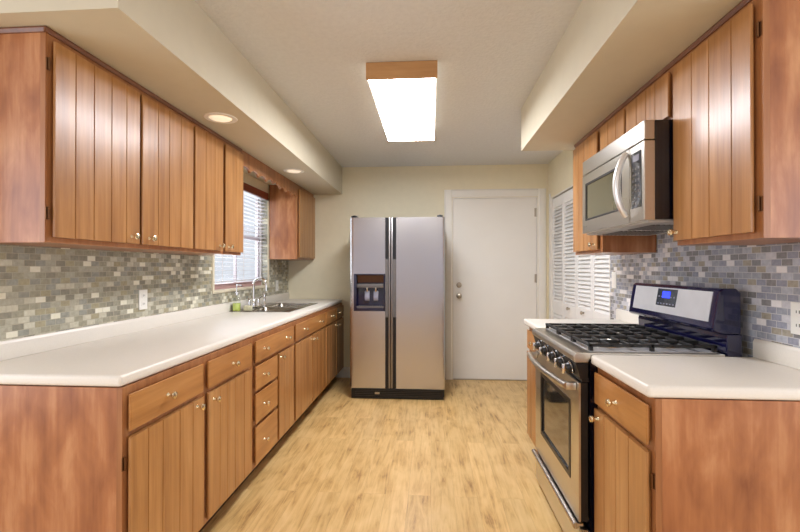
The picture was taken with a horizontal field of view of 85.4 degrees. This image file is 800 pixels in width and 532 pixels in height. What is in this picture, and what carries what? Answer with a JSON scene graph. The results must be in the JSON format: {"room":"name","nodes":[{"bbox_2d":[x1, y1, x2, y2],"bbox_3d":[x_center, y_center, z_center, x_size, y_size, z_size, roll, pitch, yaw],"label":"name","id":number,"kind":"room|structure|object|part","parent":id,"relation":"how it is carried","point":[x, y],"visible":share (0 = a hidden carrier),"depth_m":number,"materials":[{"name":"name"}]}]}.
{"room":"kitchen","nodes":[
{"label":"kitchen","id":0,"kind":"room"},
{"bbox_2d":[0,0,341,194],"bbox_3d":[-1.129,-1.005,3.280,0.648,0.314,3.641,0,0,4],"label":"soffit","id":1,"kind":"structure","parent":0,"point":[172,49],"depth_m":2.01,"materials":[{"name":"paint"}]},
{"bbox_2d":[203,112,237,123],"bbox_3d":[-1.032,-0.848,2.494,0.184,0.007,0.184,0,0,4],"label":"recessed light","id":2,"kind":"object","parent":1,"relation":"in","point":[216,117],"visible":1,"depth_m":2.48,"materials":[{"name":"white glass"}]},
{"bbox_2d":[241,150,296,197],"bbox_3d":[-1.114,-0.774,3.805,0.018,0.137,1.329,0,0,4],"label":"wooden valance","id":3,"kind":"object","parent":1,"relation":"attached to","point":[250,163],"visible":0.97,"depth_m":3.65,"materials":[{"name":"brown wood"}]},
{"bbox_2d":[283,169,303,173],"bbox_3d":[-0.943,-0.841,3.851,0.184,0.007,0.184,0,0,4],"label":"recessed light","id":4,"kind":"object","parent":1,"relation":"in","point":[295,171],"visible":1,"depth_m":3.84,"materials":[{"name":"beige"}]},
{"bbox_2d":[216,172,269,293],"bbox_3d":[-1.515,0.064,3.280,0.120,2.455,3.687,0,0,4],"label":"wall","id":5,"kind":"structure","parent":0,"point":[248,179],"depth_m":4.22,"materials":[{"name":"paint"}]},
{"bbox_2d":[0,26,192,251],"bbox_3d":[-1.358,-0.468,2.024,0.356,0.771,0.953,0,0,4],"label":"upper cabinet","id":6,"kind":"object","parent":5,"relation":"attached to","point":[91,157],"visible":1,"depth_m":1.70,"materials":[{"name":"brown wood"}]},
{"bbox_3d":[-1.428,-0.470,1.563,0.282,0.771,0.006,0,0,4],"label":"panel","id":7,"kind":"part","parent":6,"relation":"part of","materials":[{"name":"brown wood"}]},
{"bbox_3d":[-1.380,-0.843,2.027,0.310,0.019,0.953,0,0,4],"label":"moulding","id":8,"kind":"part","parent":6,"relation":"part of","materials":[{"name":"brown wood"}]},
{"bbox_3d":[-1.240,-0.457,1.795,0.020,0.707,0.459,0,0,4],"label":"door","id":9,"kind":"part","parent":6,"relation":"part of","materials":[{"name":"brown wood"}]},
{"bbox_3d":[-1.200,-0.135,1.966,0.034,0.029,0.029,0,0,4],"label":"knob","id":10,"kind":"part","parent":6,"relation":"part of","materials":[{"name":"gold metal"}]},
{"bbox_3d":[-1.192,-0.134,2.089,0.034,0.029,0.029,0,0,4],"label":"knob","id":11,"kind":"part","parent":6,"relation":"part of","materials":[{"name":"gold metal"}]},
{"bbox_3d":[-1.206,-0.455,2.261,0.020,0.707,0.437,0,0,4],"label":"door","id":12,"kind":"part","parent":6,"relation":"part of","materials":[{"name":"brown wood"}]},
{"bbox_2d":[0,244,287,340],"bbox_3d":[-1.448,0.107,3.318,0.006,0.399,3.594,0,0,4],"label":"tiled wall","id":13,"kind":"structure","parent":5,"relation":"attached to","point":[43,290],"depth_m":2.17,"materials":[{"name":"tile"}]},
{"bbox_2d":[139,289,146,309],"bbox_3d":[-1.497,0.196,2.527,0.009,0.116,0.072,0,0,4],"label":"wall outlet","id":14,"kind":"object","parent":13,"relation":"attached to","point":[142,293],"visible":1,"depth_m":2.52,"materials":[{"name":"white plastic"}]},
{"bbox_2d":[147,119,242,254],"bbox_3d":[-1.301,-0.464,2.826,0.356,0.771,0.653,0,0,4],"label":"upper cabinet","id":15,"kind":"object","parent":5,"relation":"attached to","point":[217,162],"visible":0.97,"depth_m":2.74,"materials":[{"name":"brown wood"}]},
{"bbox_3d":[-1.177,-0.453,2.669,0.020,0.707,0.335,0,0,4],"label":"door","id":16,"kind":"part","parent":15,"relation":"part of","materials":[{"name":"brown wood"}]},
{"bbox_3d":[-1.173,-0.839,2.818,0.008,0.019,0.653,0,0,4],"label":"moulding","id":17,"kind":"part","parent":15,"relation":"part of","materials":[{"name":"brown wood"}]},
{"bbox_3d":[-1.153,-0.451,3.004,0.020,0.707,0.268,0,0,4],"label":"door","id":18,"kind":"part","parent":15,"relation":"part of","materials":[{"name":"brown wood"}]},
{"bbox_2d":[212,182,269,293],"bbox_3d":[-1.456,-0.265,3.920,0.137,0.964,1.166,0,0,4],"label":"window","id":19,"kind":"structure","parent":5,"relation":"in","point":[221,287],"depth_m":4.41,"materials":[{"name":"white plastic"}]},
{"bbox_3d":[-1.492,0.172,3.926,0.064,0.044,1.040,0,0,4],"label":"sash rail","id":20,"kind":"part","parent":19,"relation":"part of","materials":[{"name":"paint"}]},
{"bbox_2d":[215,191,265,282],"bbox_3d":[-1.435,-0.298,3.924,0.044,0.870,1.088,0,0,4],"label":"window blind","id":21,"kind":"object","parent":19,"relation":"attached to","point":[247,193],"visible":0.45,"depth_m":4.10,"materials":[{"name":"white plastic"}]},
{"bbox_3d":[-1.436,0.130,3.922,0.026,0.014,1.084,0,0,4],"label":"rail","id":22,"kind":"part","parent":21,"relation":"part of","materials":[{"name":"white plastic"}]},
{"bbox_3d":[-1.491,-0.273,3.928,0.035,0.845,1.040,0,0,4],"label":"sash","id":23,"kind":"part","parent":19,"relation":"part of","materials":[{"name":"paint"}]},
{"bbox_3d":[-1.494,-0.270,3.928,0.060,0.928,1.118,0,0,4],"label":"frame","id":24,"kind":"part","parent":19,"relation":"part of","materials":[{"name":"white plastic"}]},
{"bbox_3d":[-1.400,-0.712,3.894,0.022,0.070,1.118,0,0,4],"label":"head trim","id":25,"kind":"part","parent":19,"relation":"part of","materials":[{"name":"red wood"}]},
{"bbox_2d":[269,185,314,259],"bbox_3d":[-1.173,-0.454,4.789,0.314,0.771,0.626,0,0,4],"label":"upper cabinet","id":26,"kind":"object","parent":5,"relation":"attached to","point":[292,219],"visible":0.98,"depth_m":4.48,"materials":[{"name":"brown wood"}]},
{"bbox_3d":[-1.215,-0.456,4.481,0.273,0.771,0.006,0,0,4],"label":"panel","id":27,"kind":"part","parent":26,"relation":"part of","materials":[{"name":"brown wood"}]},
{"bbox_3d":[-1.026,-0.442,4.783,0.020,0.707,0.590,0,0,4],"label":"door","id":28,"kind":"part","parent":26,"relation":"part of","materials":[{"name":"brown wood"}]},
{"bbox_2d":[201,377,562,531],"bbox_3d":[0.072,1.310,0.994,6.400,0.060,8.607,0,0,4],"label":"floor","id":29,"kind":"structure","parent":0,"point":[464,461],"depth_m":2.75,"materials":[{"name":"laminate"}]},
{"bbox_2d":[0,338,251,531],"bbox_3d":[-1.192,0.849,1.991,0.702,0.872,1.040,0,0,4],"label":"base cabinet","id":30,"kind":"object","parent":29,"relation":"on","point":[165,450],"visible":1,"depth_m":1.49,"materials":[{"name":"brown wood"}]},
{"bbox_3d":[-1.266,0.797,1.481,0.628,0.772,0.006,0,0,4],"label":"panel","id":31,"kind":"part","parent":30,"relation":"part of","materials":[{"name":"brown wood"}]},
{"bbox_3d":[-0.905,0.499,1.705,0.019,0.126,0.473,0,0,4],"label":"drawer","id":32,"kind":"part","parent":30,"relation":"part of","materials":[{"name":"brown wood"}]},
{"bbox_3d":[-0.904,0.871,1.706,0.020,0.575,0.478,0,0,4],"label":"door","id":33,"kind":"part","parent":30,"relation":"part of","materials":[{"name":"brown wood"}]},
{"bbox_2d":[0,292,341,386],"bbox_3d":[-1.130,0.360,3.283,0.645,0.116,3.619,0,0,4],"label":"countertop","id":34,"kind":"structure","parent":30,"relation":"on","point":[119,353],"depth_m":1.99,"materials":[{"name":"white laminate"}]},
{"bbox_2d":[247,277,266,307],"bbox_3d":[-1.269,0.237,3.899,0.154,0.274,0.313,0,0,4],"label":"faucet","id":35,"kind":"object","parent":34,"relation":"on","point":[253,302],"visible":0.9,"depth_m":3.89,"materials":[{"name":"silver metal"}]},
{"bbox_3d":[-1.310,0.320,4.019,0.047,0.083,0.079,0,0,4],"label":"handle","id":36,"kind":"part","parent":35,"relation":"part of","materials":[{"name":"silver metal"}]},
{"bbox_2d":[229,303,316,311],"bbox_3d":[-1.126,0.458,4.003,0.507,0.166,0.890,0,0,4],"label":"sink","id":37,"kind":"object","parent":34,"relation":"in","point":[269,307],"visible":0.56,"depth_m":3.98,"materials":[{"name":"silver metal"}]},
{"bbox_2d":[233,284,241,310],"bbox_3d":[-1.354,0.262,3.615,0.085,0.222,0.065,0,0,4],"label":"soap bottle","id":38,"kind":"object","parent":37,"relation":"on","point":[236,306],"visible":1,"depth_m":3.60,"materials":[{"name":"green plastic"}]},
{"bbox_2d":[243,305,251,310],"bbox_3d":[-1.266,0.351,3.608,0.070,0.045,0.030,0,0,4],"label":"sponge","id":39,"kind":"object","parent":37,"relation":"on","point":[245,307],"visible":1,"depth_m":3.59,"materials":[{"name":"beige"}]},
{"bbox_2d":[262,293,265,304],"bbox_3d":[-1.302,0.316,4.152,0.040,0.120,0.040,0,0,4],"label":"sprayer","id":40,"kind":"object","parent":37,"relation":"on","point":[263,294],"visible":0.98,"depth_m":4.14,"materials":[{"name":"silver metal"}]},
{"bbox_3d":[-1.101,0.457,3.791,0.327,0.165,0.380,0,0,4],"label":"bowl","id":41,"kind":"part","parent":37,"relation":"part of","materials":[{"name":"silver metal"}]},
{"bbox_3d":[-1.071,0.459,4.210,0.327,0.165,0.380,0,0,4],"label":"bowl","id":42,"kind":"part","parent":37,"relation":"part of","materials":[{"name":"silver metal"}]},
{"bbox_3d":[-0.880,0.499,1.675,0.034,0.029,0.029,0,0,4],"label":"knob","id":43,"kind":"part","parent":30,"relation":"part of","materials":[{"name":"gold metal"}]},
{"bbox_3d":[-0.865,0.613,1.883,0.034,0.029,0.029,0,0,4],"label":"knob","id":44,"kind":"part","parent":30,"relation":"part of","materials":[{"name":"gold metal"}]},
{"bbox_3d":[-0.855,0.624,2.028,0.034,0.029,0.029,0,0,4],"label":"knob","id":45,"kind":"part","parent":30,"relation":"part of","materials":[{"name":"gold metal"}]},
{"bbox_3d":[-0.868,0.501,2.225,0.019,0.126,0.480,0,0,4],"label":"drawer","id":46,"kind":"part","parent":30,"relation":"part of","materials":[{"name":"brown wood"}]},
{"bbox_3d":[-0.868,0.874,2.223,0.020,0.575,0.480,0,0,4],"label":"door","id":47,"kind":"part","parent":30,"relation":"part of","materials":[{"name":"brown wood"}]},
{"bbox_2d":[237,322,293,488],"bbox_3d":[-1.128,0.854,2.887,0.702,0.872,0.754,0,0,4],"label":"base cabinet","id":48,"kind":"object","parent":29,"relation":"on","point":[272,367],"visible":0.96,"depth_m":2.78,"materials":[{"name":"brown wood"}]},
{"bbox_3d":[-0.834,1.054,2.699,0.019,0.220,0.355,0,0,4],"label":"drawer","id":49,"kind":"part","parent":48,"relation":"part of","materials":[{"name":"brown wood"}]},
{"bbox_3d":[-0.834,0.837,2.700,0.019,0.173,0.355,0,0,4],"label":"drawer","id":50,"kind":"part","parent":48,"relation":"part of","materials":[{"name":"brown wood"}]},
{"bbox_3d":[-0.834,0.660,2.701,0.019,0.142,0.355,0,0,4],"label":"drawer","id":51,"kind":"part","parent":48,"relation":"part of","materials":[{"name":"brown wood"}]},
{"bbox_3d":[-0.822,0.505,2.873,0.019,0.126,0.700,0,0,4],"label":"drawer","id":52,"kind":"part","parent":48,"relation":"part of","materials":[{"name":"brown wood"}]},
{"bbox_3d":[-0.807,0.878,3.064,0.020,0.575,0.315,0,0,4],"label":"door","id":53,"kind":"part","parent":48,"relation":"part of","materials":[{"name":"brown wood"}]},
{"bbox_2d":[282,306,337,437],"bbox_3d":[-1.051,0.859,3.971,0.702,0.872,1.419,0,0,4],"label":"base cabinet","id":54,"kind":"object","parent":29,"relation":"on","point":[314,344],"visible":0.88,"depth_m":3.75,"materials":[{"name":"brown wood"}]},
{"bbox_3d":[-0.777,0.880,3.490,0.020,0.575,0.450,0,0,4],"label":"door","id":55,"kind":"part","parent":54,"relation":"part of","materials":[{"name":"brown wood"}]},
{"bbox_3d":[-0.760,0.509,3.729,0.019,0.126,0.925,0,0,4],"label":"drawer","id":56,"kind":"part","parent":54,"relation":"part of","materials":[{"name":"brown wood"}]},
{"bbox_3d":[-0.743,0.883,3.964,0.020,0.575,0.450,0,0,4],"label":"door","id":57,"kind":"part","parent":54,"relation":"part of","materials":[{"name":"brown wood"}]},
{"bbox_3d":[-0.710,0.885,4.428,0.020,0.575,0.420,0,0,4],"label":"door","id":58,"kind":"part","parent":54,"relation":"part of","materials":[{"name":"brown wood"}]},
{"bbox_3d":[-0.710,0.513,4.429,0.019,0.126,0.420,0,0,4],"label":"drawer","id":59,"kind":"part","parent":54,"relation":"part of","materials":[{"name":"brown wood"}]},
{"bbox_2d":[327,303,343,386],"bbox_3d":[-0.986,0.864,4.881,0.702,0.872,0.403,0,0,4],"label":"base cabinet","id":60,"kind":"object","parent":29,"relation":"on","point":[339,320],"visible":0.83,"depth_m":4.82,"materials":[{"name":"brown wood"}]},
{"bbox_3d":[-0.679,0.515,4.861,0.019,0.126,0.365,0,0,4],"label":"drawer","id":61,"kind":"part","parent":60,"relation":"part of","materials":[{"name":"brown wood"}]},
{"bbox_3d":[-0.679,0.887,4.859,0.020,0.575,0.365,0,0,4],"label":"door","id":62,"kind":"part","parent":60,"relation":"part of","materials":[{"name":"brown wood"}]},
{"bbox_2d":[350,215,444,399],"bbox_3d":[-0.002,0.400,4.585,0.926,1.789,0.803,0,0,4],"label":"refrigerator","id":63,"kind":"object","parent":29,"relation":"on","point":[397,264],"visible":1,"depth_m":4.20,"materials":[{"name":"grey metal"}]},
{"bbox_3d":[-0.315,0.358,4.259,0.348,1.662,0.070,0,0,4],"label":"freezer door","id":64,"kind":"part","parent":63,"relation":"part of","materials":[{"name":"silver metal"}]},
{"bbox_3d":[-0.286,0.129,4.254,0.256,0.076,0.058,0,0,4],"label":"dispenser panel","id":65,"kind":"part","parent":63,"relation":"part of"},
{"bbox_3d":[-0.102,0.357,4.209,0.017,1.658,0.026,0,0,4],"label":"door handle","id":66,"kind":"part","parent":63,"relation":"part of","materials":[{"name":"grey metal"}]},
{"bbox_3d":[-0.078,0.357,4.207,0.017,1.658,0.026,0,0,4],"label":"door handle","id":67,"kind":"part","parent":63,"relation":"part of","materials":[{"name":"grey metal"}]},
{"bbox_3d":[0.200,0.357,4.222,0.471,1.662,0.070,0,0,4],"label":"door","id":68,"kind":"part","parent":63,"relation":"part of","materials":[{"name":"silver metal"}]},
{"bbox_2d":[527,327,537,446],"bbox_3d":[1.180,0.853,2.789,0.684,0.872,0.480,0,0,4],"label":"base cabinet","id":69,"kind":"object","parent":29,"relation":"on","point":[531,369],"visible":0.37,"depth_m":2.90,"materials":[{"name":"brown wood"}]},
{"bbox_3d":[0.882,0.877,2.810,0.020,0.575,0.440,0,0,4],"label":"door","id":70,"kind":"part","parent":69,"relation":"part of","materials":[{"name":"brown wood"}]},
{"bbox_3d":[0.883,0.504,2.812,0.019,0.126,0.440,0,0,4],"label":"drawer","id":71,"kind":"part","parent":69,"relation":"part of","materials":[{"name":"brown wood"}]},
{"bbox_2d":[524,309,638,328],"bbox_3d":[1.194,0.357,2.816,0.661,0.116,0.539,0,0,4],"label":"countertop","id":72,"kind":"structure","parent":69,"relation":"on","point":[622,316],"depth_m":2.94,"materials":[{"name":"white laminate"}]},
{"bbox_2d":[527,282,741,531],"bbox_3d":[1.071,0.690,2.168,0.764,1.192,0.758,0,0,4],"label":"gas range","id":73,"kind":"object","parent":29,"relation":"on","point":[675,320],"visible":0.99,"depth_m":1.96,"materials":[{"name":"silver metal"}]},
{"bbox_3d":[0.779,0.443,2.433,0.037,0.059,0.060,0,0,4],"label":"knob","id":74,"kind":"part","parent":73,"relation":"part of","materials":[{"name":"black plastic"}]},
{"bbox_3d":[0.769,0.442,2.294,0.037,0.059,0.060,0,0,4],"label":"knob","id":75,"kind":"part","parent":73,"relation":"part of","materials":[{"name":"black plastic"}]},
{"bbox_3d":[0.732,0.513,2.193,0.085,0.036,0.693,0,0,4],"label":"oven handle","id":76,"kind":"part","parent":73,"relation":"part of","materials":[{"name":"silver metal"}]},
{"bbox_3d":[0.759,0.442,2.144,0.037,0.059,0.060,0,0,4],"label":"knob","id":77,"kind":"part","parent":73,"relation":"part of","materials":[{"name":"black plastic"}]},
{"bbox_3d":[0.774,1.090,2.187,0.048,0.027,0.747,0,0,4],"label":"drawer handle","id":78,"kind":"part","parent":73,"relation":"part of","materials":[{"name":"silver metal"}]},
{"bbox_3d":[0.779,0.782,2.188,0.008,0.582,0.751,0,0,4],"label":"oven door","id":79,"kind":"part","parent":73,"relation":"part of","materials":[{"name":"silver metal"}]},
{"bbox_3d":[0.788,0.441,2.189,0.050,0.066,0.753,0,0,4],"label":"control panel","id":80,"kind":"part","parent":73,"relation":"part of","materials":[{"name":"silver metal"}]},
{"bbox_3d":[0.749,0.441,2.014,0.037,0.059,0.060,0,0,4],"label":"knob","id":81,"kind":"part","parent":73,"relation":"part of","materials":[{"name":"black plastic"}]},
{"bbox_3d":[0.795,1.179,2.185,0.036,0.145,0.751,0,0,4],"label":"storage drawer","id":82,"kind":"part","parent":73,"relation":"part of","materials":[{"name":"silver metal"}]},
{"bbox_3d":[0.741,0.440,1.895,0.037,0.059,0.060,0,0,4],"label":"knob","id":83,"kind":"part","parent":73,"relation":"part of","materials":[{"name":"black plastic"}]},
{"bbox_2d":[532,323,724,362],"bbox_3d":[1.055,0.369,2.170,0.605,0.074,0.758,0,0,4],"label":"cooktop","id":84,"kind":"object","parent":73,"relation":"in","point":[574,342],"depth_m":1.98,"materials":[{"name":"metal"}]},
{"bbox_3d":[1.320,0.172,2.144,0.023,0.125,0.675,0,0,4],"label":"console panel","id":85,"kind":"part","parent":73,"relation":"part of","materials":[{"name":"silver metal"}]},
{"bbox_2d":[589,368,799,531],"bbox_3d":[1.091,0.847,1.545,0.684,0.872,0.466,0,0,4],"label":"base cabinet","id":86,"kind":"object","parent":29,"relation":"on","point":[661,464],"visible":0.95,"depth_m":1.33,"materials":[{"name":"brown wood"}]},
{"bbox_3d":[0.779,0.616,1.746,0.034,0.029,0.029,0,0,4],"label":"knob","id":87,"kind":"part","parent":86,"relation":"part of","materials":[{"name":"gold metal"}]},
{"bbox_3d":[0.767,0.498,1.577,0.034,0.029,0.029,0,0,4],"label":"knob","id":88,"kind":"part","parent":86,"relation":"part of","materials":[{"name":"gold metal"}]},
{"bbox_3d":[0.794,0.498,1.568,0.019,0.126,0.434,0,0,4],"label":"drawer","id":89,"kind":"part","parent":86,"relation":"part of","materials":[{"name":"brown wood"}]},
{"bbox_3d":[0.793,0.871,1.566,0.020,0.575,0.434,0,0,4],"label":"door","id":90,"kind":"part","parent":86,"relation":"part of","materials":[{"name":"brown wood"}]},
{"bbox_2d":[591,339,799,400],"bbox_3d":[1.106,0.351,1.546,0.656,0.116,0.470,0,0,4],"label":"countertop","id":91,"kind":"structure","parent":86,"relation":"on","point":[773,370],"depth_m":1.49,"materials":[{"name":"white laminate"}]},
{"bbox_3d":[1.112,0.796,1.315,0.610,0.772,0.006,0,0,4],"label":"panel","id":92,"kind":"part","parent":86,"relation":"part of","materials":[{"name":"brown wood"}]},
{"bbox_2d":[195,0,581,166],"bbox_3d":[0.068,-1.215,0.957,6.600,0.080,8.707,0,0,4],"label":"ceiling","id":93,"kind":"structure","parent":0,"point":[490,55],"depth_m":2.42,"materials":[{"name":"white paint"}]},
{"bbox_2d":[366,60,436,141],"bbox_3d":[0.053,-1.116,3.093,0.409,0.094,1.250,0,0,4],"label":"ceiling light","id":94,"kind":"object","parent":93,"relation":"attached to","point":[403,92],"visible":1,"depth_m":2.75,"materials":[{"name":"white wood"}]},
{"bbox_2d":[288,164,547,376],"bbox_3d":[0.180,0.073,5.067,3.247,2.455,0.120,0,0,4],"label":"wall","id":95,"kind":"structure","parent":0,"point":[399,191],"depth_m":5.05,"materials":[{"name":"paint"}]},
{"bbox_2d":[337,367,349,377],"bbox_3d":[0.469,1.240,4.973,2.416,0.120,0.014,0,0,4],"label":"baseboard","id":96,"kind":"structure","parent":95,"relation":"attached to","point":[345,372],"depth_m":5.05,"materials":[{"name":"white paint"}]},
{"bbox_2d":[453,378,526,380],"bbox_3d":[1.085,1.296,4.981,0.942,0.008,0.110,0,0,4],"label":"trim","id":97,"kind":"structure","parent":95,"relation":"attached to","point":[453,378],"depth_m":4.93,"materials":[{"name":"white paint"}]},
{"bbox_2d":[453,198,536,379],"bbox_3d":[1.085,0.260,4.939,0.945,2.065,0.104,0,0,4],"label":"door","id":98,"kind":"structure","parent":95,"relation":"in","point":[495,276],"depth_m":4.96,"materials":[{"name":"white paint"}]},
{"bbox_2d":[444,188,545,379],"bbox_3d":[1.085,0.212,4.992,1.146,2.177,0.138,0,0,4],"label":"trim","id":99,"kind":"structure","parent":95,"relation":"attached to","point":[474,193],"depth_m":4.95,"materials":[{"name":"white paint"}]},
{"bbox_2d":[548,150,656,318],"bbox_3d":[1.604,0.063,3.057,0.120,2.455,3.687,0,0,4],"label":"wall","id":100,"kind":"structure","parent":0,"point":[560,169],"depth_m":4.47,"materials":[{"name":"paint"}]},
{"bbox_2d":[549,185,609,318],"bbox_3d":[1.633,0.245,4.009,0.058,2.100,1.648,0,0,4],"label":"trim","id":101,"kind":"structure","parent":100,"relation":"attached to","point":[571,186],"depth_m":4.77,"materials":[{"name":"white paint"}]},
{"bbox_2d":[553,188,608,318],"bbox_3d":[1.619,0.274,3.984,0.062,2.018,1.564,0,0,4],"label":"door","id":102,"kind":"structure","parent":100,"relation":"in","point":[580,282],"depth_m":4.13,"materials":[{"name":"paint"}]},
{"bbox_3d":[1.677,0.277,4.570,0.029,2.018,0.388,0,0,4],"label":"bifold panel","id":103,"kind":"part","parent":102,"relation":"part of","materials":[{"name":"paint"}]},
{"bbox_3d":[1.649,0.275,4.179,0.029,2.018,0.388,0,0,4],"label":"bifold panel","id":104,"kind":"part","parent":102,"relation":"part of","materials":[{"name":"paint"}]},
{"bbox_3d":[1.621,0.273,3.788,0.029,2.018,0.388,0,0,4],"label":"bifold panel","id":105,"kind":"part","parent":102,"relation":"part of","materials":[{"name":"paint"}]},
{"bbox_3d":[1.594,0.271,3.397,0.029,2.018,0.388,0,0,4],"label":"bifold panel","id":106,"kind":"part","parent":102,"relation":"part of","materials":[{"name":"paint"}]},
{"bbox_2d":[573,122,655,254],"bbox_3d":[1.336,-0.464,2.784,0.358,0.771,0.491,0,0,4],"label":"upper cabinet","id":107,"kind":"object","parent":100,"relation":"attached to","point":[588,146],"visible":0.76,"depth_m":2.73,"materials":[{"name":"brown wood"}]},
{"bbox_3d":[1.203,-0.452,2.810,0.020,0.707,0.431,0,0,4],"label":"door","id":108,"kind":"part","parent":107,"relation":"part of","materials":[{"name":"brown wood"}]},
{"bbox_3d":[1.359,-0.839,2.784,0.312,0.019,0.491,0,0,4],"label":"moulding","id":109,"kind":"part","parent":107,"relation":"part of","materials":[{"name":"brown wood"}]},
{"bbox_3d":[1.357,-0.465,2.548,0.284,0.771,0.006,0,0,4],"label":"panel","id":110,"kind":"part","parent":107,"relation":"part of","materials":[{"name":"brown wood"}]},
{"bbox_2d":[600,60,676,149],"bbox_3d":[1.309,-0.732,2.161,0.324,0.242,0.773,0,0,4],"label":"upper cabinet","id":111,"kind":"object","parent":100,"relation":"attached to","point":[653,100],"visible":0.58,"depth_m":2.02,"materials":[{"name":"brown wood"}]},
{"bbox_3d":[1.172,-0.716,2.386,0.020,0.183,0.314,0,0,4],"label":"door","id":112,"kind":"part","parent":111,"relation":"part of","materials":[{"name":"brown wood"}]},
{"bbox_3d":[1.163,-0.842,2.172,0.008,0.019,0.773,0,0,4],"label":"moulding","id":113,"kind":"part","parent":111,"relation":"part of","materials":[{"name":"brown wood"}]},
{"bbox_3d":[1.145,-0.718,2.009,0.020,0.183,0.393,0,0,4],"label":"door","id":114,"kind":"part","parent":111,"relation":"part of","materials":[{"name":"brown wood"}]},
{"bbox_2d":[610,233,799,356],"bbox_3d":[1.481,0.110,2.240,0.006,0.594,1.900,0,0,4],"label":"tiled wall","id":115,"kind":"structure","parent":100,"relation":"attached to","point":[766,278],"depth_m":1.83,"materials":[{"name":"tile"}]},
{"bbox_2d":[612,272,615,287],"bbox_3d":[1.536,0.101,3.113,0.008,0.116,0.072,0,0,4],"label":"wall switch","id":116,"kind":"object","parent":115,"relation":"attached to","point":[613,273],"visible":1,"depth_m":3.10,"materials":[{"name":"white plastic"}]},
{"bbox_2d":[583,119,672,235],"bbox_3d":[1.222,-0.390,2.150,0.495,0.432,0.735,0,0,4],"label":"microwave","id":117,"kind":"object","parent":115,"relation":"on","point":[628,183],"visible":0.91,"depth_m":1.93,"materials":[{"name":"silver metal"}]},
{"bbox_3d":[1.066,-0.354,2.229,0.043,0.330,0.600,0,0,4],"label":"door","id":118,"kind":"part","parent":117,"relation":"part of","materials":[{"name":"silver metal"}]},
{"bbox_3d":[0.993,-0.362,1.950,0.067,0.298,0.031,0,0,4],"label":"door handle","id":119,"kind":"part","parent":117,"relation":"part of","materials":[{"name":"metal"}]},
{"bbox_3d":[1.039,-0.356,1.861,0.043,0.330,0.132,0,0,4],"label":"control panel","id":120,"kind":"part","parent":117,"relation":"part of","materials":[{"name":"silver metal"}]},
{"bbox_2d":[791,302,799,334],"bbox_3d":[1.424,0.188,1.546,0.009,0.116,0.072,0,0,4],"label":"wall outlet","id":121,"kind":"object","parent":115,"relation":"attached to","point":[795,306],"visible":1,"depth_m":1.56,"materials":[{"name":"white plastic"}]},
{"bbox_2d":[794,308,799,315],"bbox_3d":[1.421,0.164,1.547,0.002,0.028,0.034,0,0,4],"label":"socket","id":122,"kind":"object","parent":121,"relation":"attached to","point":[796,310],"depth_m":1.55,"materials":[{"name":"white plastic"}]},
{"bbox_2d":[794,321,799,329],"bbox_3d":[1.421,0.212,1.546,0.002,0.028,0.034,0,0,4],"label":"socket","id":123,"kind":"object","parent":121,"relation":"attached to","point":[796,323],"depth_m":1.55,"materials":[{"name":"white plastic"}]},
{"bbox_2d":[667,0,799,245],"bbox_3d":[1.247,-0.470,1.539,0.358,0.771,0.473,0,0,4],"label":"upper cabinet","id":124,"kind":"object","parent":100,"relation":"attached to","point":[736,87],"visible":1,"depth_m":1.39,"materials":[{"name":"brown wood"}]},
{"bbox_3d":[1.100,-0.136,1.752,0.034,0.029,0.029,0,0,4],"label":"knob","id":125,"kind":"part","parent":124,"relation":"part of","materials":[{"name":"gold metal"}]},
{"bbox_3d":[1.270,-0.845,1.539,0.312,0.019,0.473,0,0,4],"label":"moulding","id":126,"kind":"part","parent":124,"relation":"part of","materials":[{"name":"brown wood"}]},
{"bbox_3d":[1.113,-0.458,1.559,0.020,0.707,0.433,0,0,4],"label":"door","id":127,"kind":"part","parent":124,"relation":"part of","materials":[{"name":"brown wood"}]},
{"bbox_3d":[1.268,-0.471,1.312,0.284,0.771,0.006,0,0,4],"label":"panel","id":128,"kind":"part","parent":124,"relation":"part of","materials":[{"name":"brown wood"}]},
{"bbox_2d":[521,0,741,150],"bbox_3d":[1.155,-1.010,2.237,0.656,0.314,1.888,0,0,4],"label":"soffit","id":129,"kind":"structure","parent":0,"point":[608,50],"depth_m":1.89,"materials":[{"name":"paint"}]}
]}

